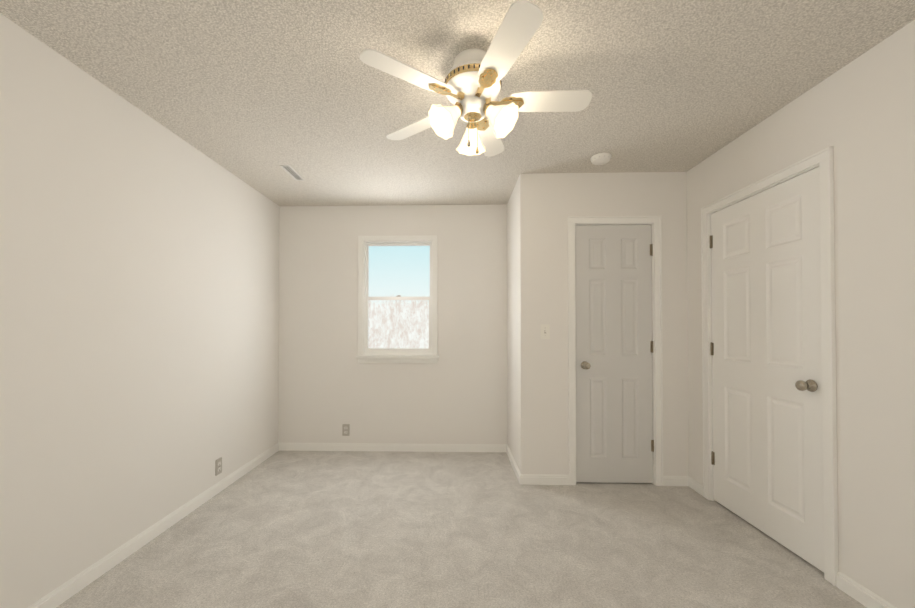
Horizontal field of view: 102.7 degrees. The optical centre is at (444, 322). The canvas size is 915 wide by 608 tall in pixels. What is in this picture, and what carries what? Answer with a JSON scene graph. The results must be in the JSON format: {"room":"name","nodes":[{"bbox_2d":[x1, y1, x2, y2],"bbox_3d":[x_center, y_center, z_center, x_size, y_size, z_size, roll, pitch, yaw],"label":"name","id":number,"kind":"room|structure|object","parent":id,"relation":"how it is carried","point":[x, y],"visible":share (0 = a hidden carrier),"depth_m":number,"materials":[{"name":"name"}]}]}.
{"room":"empty bedroom","nodes":[
{"label":"empty bedroom","id":0,"kind":"room"},
{"bbox_2d":[0,13,279,607],"bbox_3d":[-1.761,0.026,1.657,0.100,2.440,4.020,0,-1,1],"label":"wall","id":1,"kind":"structure","parent":0,"point":[139,321],"depth_m":1.87,"materials":[{"name":"white paint"}]},
{"bbox_2d":[27,443,278,607],"bbox_3d":[-1.704,1.208,1.642,0.013,0.075,4.020,0,-1,1],"label":"baseboard","id":2,"kind":"structure","parent":1,"relation":"attached to","point":[77,583],"depth_m":2.01,"materials":[{"name":"white paint"}]},
{"bbox_2d":[215,457,221,475],"bbox_3d":[-1.680,1.068,2.724,0.009,0.115,0.070,0,-1,1],"label":"outlet","id":3,"kind":"object","parent":1,"relation":"attached to","point":[218,466],"visible":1,"depth_m":2.71,"materials":[{"name":"beige plastic"}]},
{"bbox_2d":[278,204,506,443],"bbox_3d":[0.125,0.049,3.670,3.770,2.440,0.100,0,-1,1],"label":"wall","id":4,"kind":"structure","parent":0,"point":[329,385],"depth_m":3.63,"materials":[{"name":"white paint"}]},
{"bbox_2d":[342,424,349,435],"bbox_3d":[-0.981,1.064,3.632,0.070,0.115,0.009,0,-1,1],"label":"outlet","id":5,"kind":"object","parent":4,"relation":"attached to","point":[345,429],"visible":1,"depth_m":3.63,"materials":[{"name":"beige plastic"}]},
{"bbox_2d":[279,443,502,451],"bbox_3d":[-0.508,1.231,3.616,2.247,0.075,0.013,0,-1,1],"label":"baseboard","id":6,"kind":"structure","parent":4,"relation":"attached to","point":[396,447],"depth_m":3.61,"materials":[{"name":"white paint"}]},
{"bbox_2d":[356,235,438,362],"bbox_3d":[-0.466,-0.233,3.666,0.820,1.265,0.145,0,-1,1],"label":"double-hung window","id":7,"kind":"structure","parent":4,"relation":"in","point":[393,351],"depth_m":3.64,"materials":[{"name":"white plastic"}]},
{"bbox_2d":[0,0,914,205],"bbox_3d":[0.073,-1.245,1.626,3.770,0.100,4.220,0,-1,1],"label":"ceiling","id":8,"kind":"structure","parent":0,"point":[255,94],"depth_m":1.76,"materials":[{"name":"white paint"}]},
{"bbox_2d":[280,165,304,180],"bbox_3d":[-1.198,-1.175,2.883,0.075,0.009,0.280,0,-1,1],"label":"ceiling vent","id":9,"kind":"object","parent":8,"relation":"in","point":[292,172],"visible":1,"depth_m":2.87,"materials":[{"name":"silver metal"}]},
{"bbox_2d":[360,0,591,156],"bbox_3d":[0.170,-0.980,1.671,0.980,0.429,1.025,0,-1,1],"label":"ceiling fan","id":10,"kind":"object","parent":8,"relation":"hanging from","point":[470,86],"visible":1,"depth_m":1.60,"materials":[{"name":"white"}]},
{"bbox_2d":[591,152,610,164],"bbox_3d":[1.113,-1.162,2.609,0.136,0.042,0.136,0,-1,1],"label":"smoke detector","id":11,"kind":"object","parent":8,"relation":"attached to","point":[601,158],"visible":0.98,"depth_m":2.57,"materials":[{"name":"white plastic"}]},
{"bbox_2d":[56,451,866,607],"bbox_3d":[0.073,1.295,1.596,3.770,0.100,4.220,0,-1,1],"label":"floor","id":12,"kind":"structure","parent":0,"point":[335,529],"depth_m":2.03,"materials":[{"name":"carpet"}]},
{"bbox_2d":[507,180,518,468],"bbox_3d":[0.657,0.045,3.292,0.100,2.440,0.630,0,-1,1],"label":"wall","id":13,"kind":"structure","parent":0,"point":[512,345],"depth_m":3.28,"materials":[{"name":"white paint"}]},
{"bbox_2d":[503,444,522,484],"bbox_3d":[0.600,1.226,3.208,0.013,0.075,0.713,0,-1,1],"label":"baseboard","id":14,"kind":"structure","parent":13,"relation":"attached to","point":[506,449],"depth_m":3.15,"materials":[{"name":"white paint"}]},
{"bbox_2d":[518,172,688,475],"bbox_3d":[1.245,0.040,2.912,1.293,2.440,0.100,0,-1,1],"label":"wall","id":15,"kind":"structure","parent":0,"point":[549,204],"depth_m":2.87,"materials":[{"name":"white paint"}]},
{"bbox_2d":[519,471,568,484],"bbox_3d":[0.783,1.222,2.853,0.365,0.075,0.013,0,-1,1],"label":"baseboard","id":16,"kind":"structure","parent":15,"relation":"attached to","point":[528,479],"depth_m":2.85,"materials":[{"name":"white paint"}]},
{"bbox_2d":[541,324,549,338],"bbox_3d":[0.787,0.070,2.864,0.070,0.115,0.019,0,-1,1],"label":"light switch","id":17,"kind":"object","parent":15,"relation":"attached to","point":[545,331],"visible":1,"depth_m":2.87,"materials":[{"name":"white plastic"}]},
{"bbox_2d":[568,216,663,485],"bbox_3d":[1.327,0.234,2.908,0.641,2.053,0.100,0,-1,1],"label":"door frame","id":18,"kind":"structure","parent":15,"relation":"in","point":[651,224],"depth_m":2.86,"materials":[{"name":"white paint"}]},
{"bbox_2d":[575,225,653,482],"bbox_3d":[1.334,0.239,2.854,0.612,2.018,0.101,0,-1,1],"label":"closet door","id":19,"kind":"structure","parent":18,"relation":"attached to","point":[614,352],"depth_m":2.87,"materials":[{"name":"white paint"}]},
{"bbox_2d":[687,20,914,607],"bbox_3d":[1.907,0.025,1.565,0.100,2.440,4.020,0,-1,1],"label":"wall","id":20,"kind":"structure","parent":0,"point":[858,114],"depth_m":1.62,"materials":[{"name":"white paint"}]},
{"bbox_2d":[710,167,823,571],"bbox_3d":[1.870,0.231,2.208,0.101,2.018,0.808,0,-1,1],"label":"entry door","id":21,"kind":"structure","parent":20,"relation":"in","point":[767,451],"depth_m":2.11,"materials":[{"name":"white paint"}]},
{"bbox_2d":[701,146,837,585],"bbox_3d":[1.914,0.205,2.198,0.119,2.093,0.916,0,-1,1],"label":"door frame","id":22,"kind":"structure","parent":20,"relation":"attached to","point":[823,158],"depth_m":1.79,"materials":[{"name":"white paint"}]},
{"bbox_2d":[836,571,896,607],"bbox_3d":[1.828,1.197,0.652,0.013,0.075,2.157,0,-1,1],"label":"baseboard","id":23,"kind":"structure","parent":20,"relation":"attached to","point":[858,592],"depth_m":1.63,"materials":[{"name":"white paint"}]},
{"label":"outside","id":24,"kind":"structure","parent":0,"visible":0},
{"bbox_2d":[368,246,429,347],"bbox_3d":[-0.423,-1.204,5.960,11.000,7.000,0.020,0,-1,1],"label":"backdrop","id":25,"kind":"structure","parent":24,"point":[403,306],"depth_m":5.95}
]}

